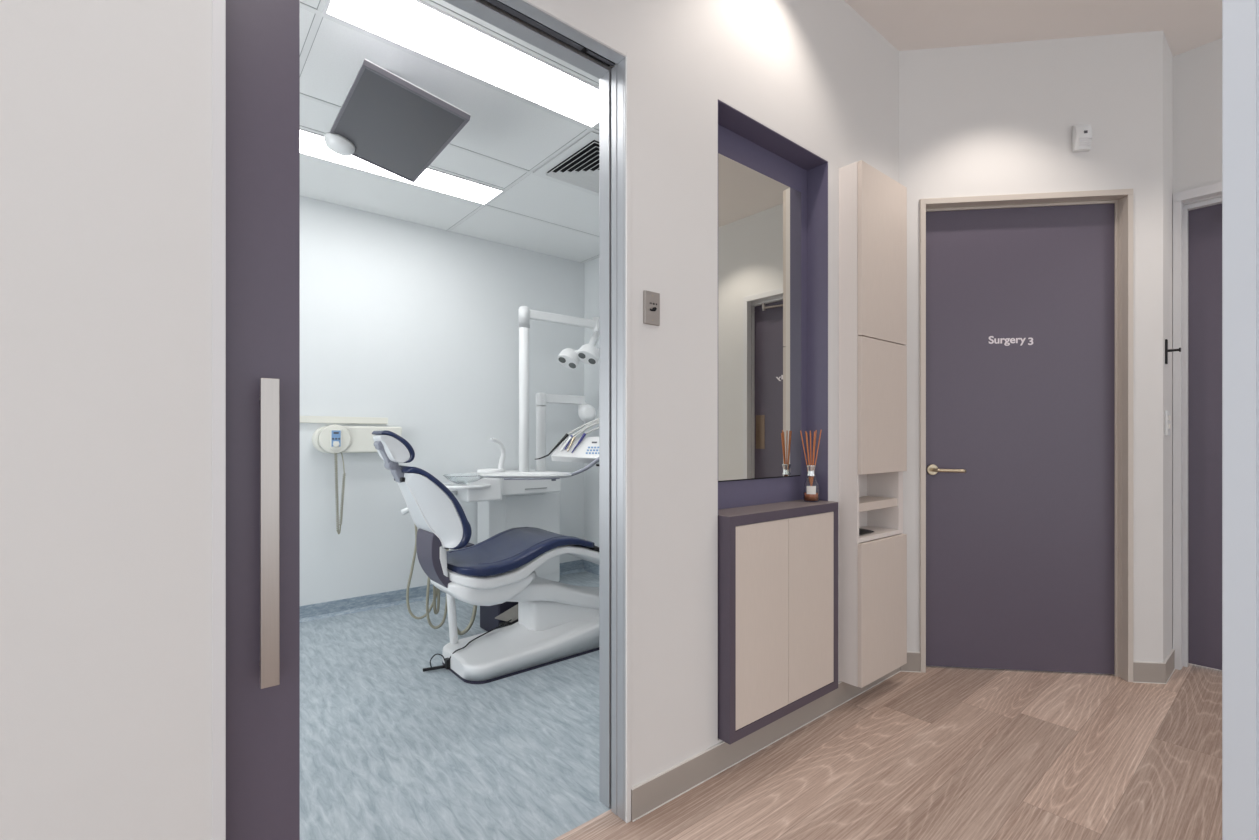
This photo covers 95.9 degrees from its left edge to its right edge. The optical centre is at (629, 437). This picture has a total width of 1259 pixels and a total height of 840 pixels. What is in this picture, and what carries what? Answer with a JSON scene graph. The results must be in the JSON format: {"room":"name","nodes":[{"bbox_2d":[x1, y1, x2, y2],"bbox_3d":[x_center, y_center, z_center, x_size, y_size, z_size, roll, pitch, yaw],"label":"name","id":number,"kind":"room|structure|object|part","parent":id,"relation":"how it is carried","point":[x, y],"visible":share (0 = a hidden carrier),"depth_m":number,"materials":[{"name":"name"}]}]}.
{"room":"dental clinic","nodes":[
{"label":"dental clinic","id":0,"kind":"room"},
{"bbox_2d":[300,196,583,605],"bbox_3d":[-1.988,-0.285,3.737,4.300,2.890,0.100,0,0,-40],"label":"wall","id":1,"kind":"structure","parent":0,"point":[415,326],"depth_m":4.01,"materials":[{"name":"paint"}]},
{"bbox_2d":[300,416,387,423],"bbox_3d":[-2.599,-0.118,3.149,2.410,0.044,0.028,0,0,-40],"label":"trim","id":2,"kind":"structure","parent":1,"relation":"attached to","point":[303,419],"depth_m":3.73,"materials":[{"name":"beige plastic"}]},
{"bbox_2d":[312,424,401,533],"bbox_3d":[-1.786,0.265,3.756,0.541,0.707,0.127,0,0,-40],"label":"wall control box","id":3,"kind":"object","parent":1,"relation":"attached to","point":[334,439],"visible":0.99,"depth_m":3.66,"materials":[{"name":"beige plastic"}]},
{"bbox_3d":[-1.869,0.004,3.617,0.052,0.103,0.002,0,0,-40],"label":"blue panel","id":4,"kind":"part","parent":3,"relation":"part of","materials":[{"name":"blue plastic"}]},
{"bbox_3d":[-1.860,0.353,3.649,0.044,0.531,0.063,0,0,21],"label":"coiled cord","id":5,"kind":"part","parent":3,"relation":"part of","materials":[{"name":"white plastic"}]},
{"bbox_2d":[300,559,598,622],"bbox_3d":[-1.125,1.112,2.673,4.074,0.096,2.640,0,0,-40],"label":"baseboard","id":6,"kind":"structure","parent":1,"relation":"attached to","point":[317,611],"depth_m":3.87,"materials":[{"name":"blue plastic"}]},
{"bbox_2d":[0,0,898,839],"bbox_3d":[-1.003,-0.385,0.977,6.100,3.090,0.130,0,0,-40],"label":"wall","id":7,"kind":"structure","parent":0,"point":[106,105],"depth_m":1.02,"materials":[{"name":"paint"}]},
{"bbox_2d":[212,0,225,839],"bbox_3d":[-0.790,0.006,1.091,0.021,2.308,0.042,0,0,-40],"label":"trim","id":8,"kind":"structure","parent":7,"relation":"attached to","point":[218,6],"depth_m":1.07,"materials":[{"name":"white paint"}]},
{"bbox_2d":[226,0,299,839],"bbox_3d":[-1.069,-0.003,0.883,0.978,2.310,0.090,0,0,-40],"label":"door","id":9,"kind":"structure","parent":7,"relation":"in","point":[263,36],"depth_m":1.15,"materials":[{"name":"paint"}]},
{"bbox_3d":[-0.713,0.187,1.126,0.032,0.610,0.011,0,0,-40],"label":"pull handle","id":10,"kind":"part","parent":9,"relation":"part of","materials":[{"name":"metal"}]},
{"bbox_2d":[443,0,630,822],"bbox_3d":[-0.430,-0.003,1.454,1.035,2.326,0.133,0,0,-40],"label":"trim","id":11,"kind":"structure","parent":7,"relation":"attached to","point":[520,19],"depth_m":1.75,"materials":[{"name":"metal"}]},
{"bbox_2d":[643,290,659,325],"bbox_3d":[0.072,-0.405,1.770,0.063,0.102,0.016,0,0,-40],"label":"switch","id":12,"kind":"object","parent":7,"relation":"attached to","point":[651,300],"visible":1,"depth_m":1.77,"materials":[{"name":"metal"}]},
{"bbox_2d":[718,153,800,481],"bbox_3d":[0.518,-0.449,2.277,0.581,1.228,0.006,0,0,-40],"label":"wall mirror","id":13,"kind":"object","parent":7,"relation":"attached to","point":[759,216],"visible":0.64,"depth_m":2.27,"materials":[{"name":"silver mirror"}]},
{"bbox_2d":[631,667,900,821],"bbox_3d":[0.679,1.111,2.276,1.743,0.098,0.012,0,0,-40],"label":"baseboard","id":14,"kind":"structure","parent":7,"relation":"attached to","point":[669,784],"depth_m":1.98,"materials":[{"name":"grey plastic"}]},
{"bbox_2d":[718,100,827,509],"bbox_3d":[0.541,-0.455,2.244,0.702,1.450,0.112,0,0,-40],"label":"trim","id":15,"kind":"structure","parent":7,"relation":"attached to","point":[742,139],"depth_m":2.43,"materials":[{"name":"purple paint"}]},
{"bbox_2d":[718,499,837,743],"bbox_3d":[0.562,0.659,2.221,0.691,0.780,0.150,0,0,-40],"label":"cabinet","id":16,"kind":"object","parent":7,"relation":"attached to","point":[778,562],"visible":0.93,"depth_m":2.11,"materials":[{"name":"laminate"}]},
{"bbox_3d":[0.480,0.660,2.069,0.309,0.707,0.018,0,0,-40],"label":"door","id":17,"kind":"part","parent":16,"relation":"part of","materials":[{"name":"beige laminate"}]},
{"bbox_2d":[718,499,837,516],"bbox_3d":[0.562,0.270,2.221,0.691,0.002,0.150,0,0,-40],"label":"countertop","id":18,"kind":"structure","parent":16,"relation":"on","point":[738,511],"depth_m":2.19,"materials":[{"name":"purple laminate"}]},
{"bbox_2d":[800,430,821,501],"bbox_3d":[0.767,0.117,2.400,0.065,0.304,0.064,0,0,-21],"label":"reed diffuser","id":19,"kind":"object","parent":18,"relation":"on","point":[811,488],"visible":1,"depth_m":2.38,"materials":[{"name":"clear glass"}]},
{"bbox_2d":[804,476,818,501],"bbox_3d":[0.768,0.210,2.401,0.062,0.118,0.062,0,0,-40],"label":"bottle","id":20,"kind":"object","parent":19,"relation":"attached to","point":[811,488],"depth_m":2.38,"materials":[{"name":"clear glass"}]},
{"bbox_3d":[0.723,0.660,2.270,0.316,0.707,0.018,0,0,-40],"label":"door","id":21,"kind":"part","parent":16,"relation":"part of","materials":[{"name":"beige laminate"}]},
{"bbox_2d":[839,160,906,687],"bbox_3d":[1.079,-0.059,2.609,0.420,2.234,0.195,0,0,-40],"label":"tall cabinet","id":22,"kind":"object","parent":7,"relation":"attached to","point":[872,205],"visible":0.88,"depth_m":2.48,"materials":[{"name":"beige laminate"}]},
{"bbox_2d":[859,528,873,534],"bbox_3d":[1.019,0.415,2.549,0.190,0.026,0.090,0,0,-40],"label":"case","id":23,"kind":"object","parent":22,"relation":"in","point":[861,531],"visible":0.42,"depth_m":2.51,"materials":[{"name":"plastic"}]},
{"bbox_2d":[859,496,896,511],"bbox_3d":[1.068,0.300,2.599,0.359,0.036,0.146,0,0,-40],"label":"shelf","id":24,"kind":"object","parent":22,"relation":"attached to","point":[866,503],"depth_m":2.58,"materials":[{"name":"beige laminate"}]},
{"bbox_3d":[1.136,-0.806,2.541,0.417,0.740,0.018,0,0,-40],"label":"door","id":25,"kind":"part","parent":22,"relation":"part of","materials":[{"name":"beige laminate"}]},
{"bbox_3d":[1.136,-0.139,2.541,0.417,0.587,0.018,0,0,-40],"label":"door","id":26,"kind":"part","parent":22,"relation":"part of","materials":[{"name":"beige laminate"}]},
{"bbox_3d":[1.136,0.754,2.541,0.417,0.607,0.018,0,0,-40],"label":"door","id":27,"kind":"part","parent":22,"relation":"part of","materials":[{"name":"beige laminate"}]},
{"bbox_2d":[300,0,598,262],"bbox_3d":[-1.125,-1.562,2.673,4.074,0.056,2.640,0,0,-40],"label":"ceiling","id":28,"kind":"structure","parent":0,"point":[503,127],"depth_m":3.13,"materials":[{"name":"tile"}]},
{"bbox_2d":[324,58,470,182],"bbox_3d":[-0.979,-1.371,2.346,0.389,0.320,0.721,0,0,-40],"label":"monitor","id":29,"kind":"object","parent":28,"relation":"hanging from","point":[386,121],"visible":1,"depth_m":2.29,"materials":[{"name":"grey plastic"}]},
{"bbox_2d":[300,128,504,204],"bbox_3d":[-1.321,-1.530,3.244,1.197,0.005,0.277,0,0,-40],"label":"recessed light","id":30,"kind":"object","parent":28,"relation":"in","point":[312,144],"visible":0.49,"depth_m":3.32,"materials":[{"name":"white paint"}]},
{"bbox_2d":[300,0,598,262],"bbox_3d":[-1.125,-1.533,2.673,4.074,0.004,2.640,0,0,-40],"label":"trim","id":31,"kind":"structure","parent":28,"relation":"attached to","point":[317,19],"depth_m":2.52,"materials":[{"name":"white metal"}]},
{"bbox_2d":[322,0,598,128],"bbox_3d":[-0.554,-1.530,2.316,1.197,0.005,0.284,0,0,-40],"label":"recessed light","id":32,"kind":"object","parent":28,"relation":"in","point":[421,28],"visible":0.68,"depth_m":2.25,"materials":[{"name":"white paint"}]},
{"bbox_2d":[534,132,598,194],"bbox_3d":[-0.150,-1.525,3.237,0.576,0.026,0.576,0,0,-40],"label":"ceiling vent","id":33,"kind":"object","parent":28,"relation":"in","point":[577,166],"visible":0.41,"depth_m":3.21,"materials":[{"name":"white metal"}]},
{"bbox_3d":[-0.150,-1.525,3.237,0.472,0.026,0.472,0,0,-40],"label":"louvre blade","id":34,"kind":"part","parent":33,"relation":"part of","materials":[{"name":"white metal"}]},
{"bbox_2d":[584,258,598,546],"bbox_3d":[0.483,-0.285,4.003,0.100,2.890,2.640,0,0,-40],"label":"wall","id":35,"kind":"structure","parent":0,"point":[591,268],"depth_m":4.91,"materials":[{"name":"paint"}]},
{"bbox_2d":[300,571,1221,839],"bbox_3d":[0.770,1.190,0.637,8.400,0.060,8.400,0,0,-40],"label":"floor","id":36,"kind":"structure","parent":0,"point":[939,753],"depth_m":2.06,"materials":[{"name":"brown wood"}]},
{"bbox_2d":[423,654,449,671],"bbox_3d":[-0.959,1.114,2.831,0.133,0.079,0.045,0,0,-6],"label":"switch","id":37,"kind":"object","parent":36,"relation":"on","point":[446,660],"visible":1,"depth_m":2.82,"materials":[{"name":"black plastic"}]},
{"bbox_2d":[449,604,517,659],"bbox_3d":[-0.746,1.054,3.136,0.158,0.211,0.697,0,0,33],"label":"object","id":38,"kind":"object","parent":36,"relation":"on","point":[510,616],"visible":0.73,"depth_m":3.25,"materials":[{"name":"metal"}]},
{"bbox_3d":[-0.647,1.000,3.289,0.256,0.103,0.055,0,0,-31],"label":"pedal plate","id":39,"kind":"part","parent":38,"relation":"part of","materials":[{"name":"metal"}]},
{"bbox_2d":[372,430,598,683],"bbox_3d":[-0.575,0.563,3.087,1.550,1.194,0.590,0,0,-40],"label":"dental chair","id":40,"kind":"object","parent":36,"relation":"on","point":[557,622],"visible":0.94,"depth_m":2.81,"materials":[{"name":"white plastic"}]},
{"bbox_2d":[372,430,414,462],"bbox_3d":[-1.091,0.039,2.602,0.131,0.146,0.261,0,0,-40],"label":"cushion","id":41,"kind":"object","parent":40,"relation":"on","point":[391,447],"depth_m":2.53,"materials":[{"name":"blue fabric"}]},
{"bbox_2d":[399,465,471,549],"bbox_3d":[-0.964,0.320,2.707,0.262,0.383,0.441,0,0,-40],"label":"backrest cushion","id":42,"kind":"object","parent":40,"relation":"on","point":[441,522],"depth_m":2.60,"materials":[{"name":"white plastic"}]},
{"bbox_3d":[-0.758,0.742,2.877,0.420,0.144,0.399,0,0,-40],"label":"seat frame","id":43,"kind":"part","parent":40,"relation":"part of","materials":[{"name":"white plastic"}]},
{"bbox_2d":[446,527,593,576],"bbox_3d":[-0.621,0.585,2.990,0.715,0.142,0.500,0,0,-40],"label":"seat cushion","id":44,"kind":"object","parent":40,"relation":"on","point":[513,552],"depth_m":2.87,"materials":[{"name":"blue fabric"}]},
{"bbox_3d":[-0.415,1.153,3.180,1.185,0.014,0.430,0,0,-40],"label":"trim","id":45,"kind":"part","parent":40,"relation":"part of","materials":[{"name":"plastic"}]},
{"bbox_3d":[-0.353,0.880,3.212,0.950,0.280,0.299,0,0,-40],"label":"lift arm","id":46,"kind":"part","parent":40,"relation":"part of","materials":[{"name":"white plastic"}]},
{"bbox_2d":[480,601,517,631],"bbox_3d":[-0.722,1.010,3.465,0.295,0.300,0.260,0,0,-40],"label":"junction box","id":47,"kind":"object","parent":36,"relation":"on","point":[488,622],"visible":0.11,"depth_m":3.34,"materials":[{"name":"plastic"}]},
{"bbox_2d":[401,306,598,634],"bbox_3d":[-0.870,0.095,4.035,0.839,2.130,1.684,0,0,41],"label":"dental delivery unit","id":48,"kind":"object","parent":36,"relation":"on","point":[502,505],"visible":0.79,"depth_m":4.19,"materials":[{"name":"white paint"}]},
{"bbox_2d":[443,473,483,483],"bbox_3d":[-1.060,0.266,3.666,0.277,0.060,0.277,0,0,-40],"label":"bowl","id":49,"kind":"object","parent":48,"relation":"on","point":[460,478],"depth_m":3.60,"materials":[{"name":"clear glass"}]},
{"bbox_2d":[444,483,490,488],"bbox_3d":[-1.063,0.291,3.670,0.360,0.053,0.310,0,0,-40],"label":"tray","id":50,"kind":"object","parent":48,"relation":"on","point":[449,485],"depth_m":3.58,"materials":[{"name":"white paint"}]},
{"bbox_3d":[-0.888,0.130,3.816,0.050,0.266,0.140,0,0,29],"label":"water spout","id":51,"kind":"part","parent":48,"relation":"part of","materials":[{"name":"white paint"}]},
{"bbox_2d":[519,327,528,471],"bbox_3d":[-0.773,-0.275,4.163,0.074,1.060,0.074,0,0,-40],"label":"pole","id":52,"kind":"object","parent":48,"relation":"on","point":[523,331],"depth_m":4.13,"materials":[{"name":"white metal"}]},
{"bbox_3d":[-0.750,0.760,4.417,0.475,0.640,0.006,0,0,-40],"label":"column door","id":53,"kind":"part","parent":48,"relation":"part of","materials":[{"name":"white paint"}]},
{"bbox_3d":[-0.681,0.058,4.369,0.080,0.605,0.080,0,0,-40],"label":"arm post","id":54,"kind":"part","parent":48,"relation":"part of","materials":[{"name":"white paint"}]},
{"bbox_3d":[-0.538,-0.279,4.487,0.450,0.138,0.080,0,0,-40],"label":"instrument arm","id":55,"kind":"part","parent":48,"relation":"part of","materials":[{"name":"white paint"}]},
{"bbox_2d":[529,309,598,368],"bbox_3d":[-0.400,-0.738,4.253,0.691,0.464,0.403,0,0,-40],"label":"lamp","id":56,"kind":"object","parent":48,"relation":"attached to","point":[569,358],"depth_m":4.19,"materials":[{"name":"white paint"}]},
{"bbox_2d":[479,418,598,480],"bbox_3d":[-0.309,0.466,3.365,1.108,1.393,0.820,0,0,-40],"label":"unit","id":57,"kind":"object","parent":36,"relation":"on","point":[583,449],"visible":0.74,"depth_m":3.21,"materials":[{"name":"white paint"}]},
{"bbox_2d":[479,472,571,477],"bbox_3d":[-0.575,0.209,3.197,0.524,0.016,0.330,0,0,-1],"label":"tray","id":58,"kind":"object","parent":57,"relation":"on","point":[497,474],"depth_m":3.18,"materials":[{"name":"white paint"}]},
{"bbox_3d":[-0.272,0.159,3.168,0.287,0.132,0.042,0,0,-3],"label":"tray arm","id":59,"kind":"part","parent":57,"relation":"part of","materials":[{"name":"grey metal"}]},
{"bbox_2d":[899,31,1162,661],"bbox_3d":[1.942,-0.385,2.821,1.193,3.090,0.120,0,0,7],"label":"wall","id":60,"kind":"structure","parent":0,"point":[998,118],"depth_m":2.75,"materials":[{"name":"paint"}]},
{"bbox_2d":[926,203,1113,673],"bbox_3d":[1.919,0.004,2.809,0.894,2.296,0.100,0,0,7],"label":"door","id":61,"kind":"structure","parent":60,"relation":"in","point":[1020,301],"depth_m":2.82,"materials":[{"name":"paint"}]},
{"bbox_3d":[1.528,0.160,2.865,0.054,0.054,0.009,0,0,7],"label":"lever handle","id":62,"kind":"part","parent":61,"relation":"part of","materials":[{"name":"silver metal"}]},
{"bbox_3d":[1.580,0.162,2.814,0.155,0.020,0.056,0,0,26],"label":"lever","id":63,"kind":"part","parent":61,"relation":"part of","materials":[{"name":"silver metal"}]},
{"bbox_2d":[920,189,1132,681],"bbox_3d":[1.923,-0.012,2.818,0.958,2.344,0.132,0,0,7],"label":"trim","id":64,"kind":"structure","parent":60,"relation":"attached to","point":[1122,199],"depth_m":2.75,"materials":[{"name":"beige paint"}]},
{"bbox_2d":[901,651,1166,683],"bbox_3d":[1.940,1.111,2.755,1.193,0.098,0.012,0,0,7],"label":"baseboard","id":65,"kind":"structure","parent":60,"relation":"attached to","point":[1143,671],"depth_m":2.69,"materials":[{"name":"grey plastic"}]},
{"bbox_2d":[1072,124,1091,151],"bbox_3d":[2.165,-1.438,2.709,0.072,0.125,0.046,0,0,7],"label":"detector","id":66,"kind":"object","parent":60,"relation":"attached to","point":[1081,133],"visible":1,"depth_m":2.70,"materials":[{"name":"white paint"}]},
{"bbox_2d":[844,0,1221,55],"bbox_3d":[1.644,-1.980,-0.418,8.400,0.100,5.660,0,0,-40],"label":"ceiling","id":67,"kind":"structure","parent":0,"point":[1186,25],"depth_m":2.63,"materials":[{"name":"paint"}]},
{"bbox_2d":[1163,32,1172,661],"bbox_3d":[2.735,-0.385,2.940,0.638,3.090,0.120,0,0,-40],"label":"wall","id":68,"kind":"structure","parent":0,"point":[1167,55],"depth_m":2.77,"materials":[{"name":"paint"}]},
{"bbox_2d":[1165,410,1170,435],"bbox_3d":[2.598,-0.072,2.739,0.085,0.120,0.014,0,0,-40],"label":"light switch","id":69,"kind":"object","parent":68,"relation":"attached to","point":[1167,413],"visible":1,"depth_m":2.72,"materials":[{"name":"white paint"}]},
{"bbox_2d":[1164,649,1174,682],"bbox_3d":[2.634,1.111,2.771,0.268,0.098,0.012,0,0,-40],"label":"baseboard","id":70,"kind":"structure","parent":68,"relation":"attached to","point":[1170,659],"depth_m":2.77,"materials":[{"name":"grey plastic"}]},
{"bbox_2d":[1165,339,1180,363],"bbox_3d":[2.591,-0.414,2.708,0.022,0.118,0.054,0,0,-40],"label":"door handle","id":71,"kind":"object","parent":68,"relation":"attached to","point":[1167,350],"visible":1,"depth_m":2.72,"materials":[{"name":"black metal"}]},
{"bbox_3d":[2.577,-0.414,2.726,0.022,0.118,0.008,0,0,-40],"label":"plate","id":72,"kind":"part","parent":71,"relation":"part of","materials":[{"name":"black plastic"}]},
{"bbox_2d":[1173,38,1221,192],"bbox_3d":[4.289,-0.385,1.122,0.140,3.090,4.662,0,0,-40],"label":"wall","id":73,"kind":"structure","parent":0,"point":[1197,72],"depth_m":2.81,"materials":[{"name":"paint"}]},
{"bbox_2d":[1173,182,1221,669],"bbox_3d":[3.053,-0.035,2.599,0.162,2.390,0.808,0,0,-40],"label":"trim","id":74,"kind":"structure","parent":73,"relation":"attached to","point":[1209,195],"depth_m":2.85,"materials":[{"name":"white paint"}]},
{"bbox_2d":[1188,204,1221,669],"bbox_3d":[3.061,-0.015,2.607,0.128,2.326,0.754,0,0,-40],"label":"door","id":75,"kind":"structure","parent":73,"relation":"in","point":[1205,223],"depth_m":2.85,"materials":[{"name":"paint"}]},
{"bbox_2d":[1257,0,1258,839],"bbox_3d":[1.470,-0.385,0.623,0.120,3.090,1.085,0,0,-40],"label":"wall","id":76,"kind":"structure","parent":0,"point":[1257,0],"depth_m":0.99,"materials":[{"name":"white paint"}]},
{"bbox_2d":[1222,0,1256,839],"bbox_3d":[1.125,-0.385,1.042,0.138,3.090,0.041,0,0,-40],"label":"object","id":77,"kind":"structure","parent":76,"relation":"attached to","point":[1239,17],"depth_m":1.00,"materials":[{"name":"white paint"}]}
]}

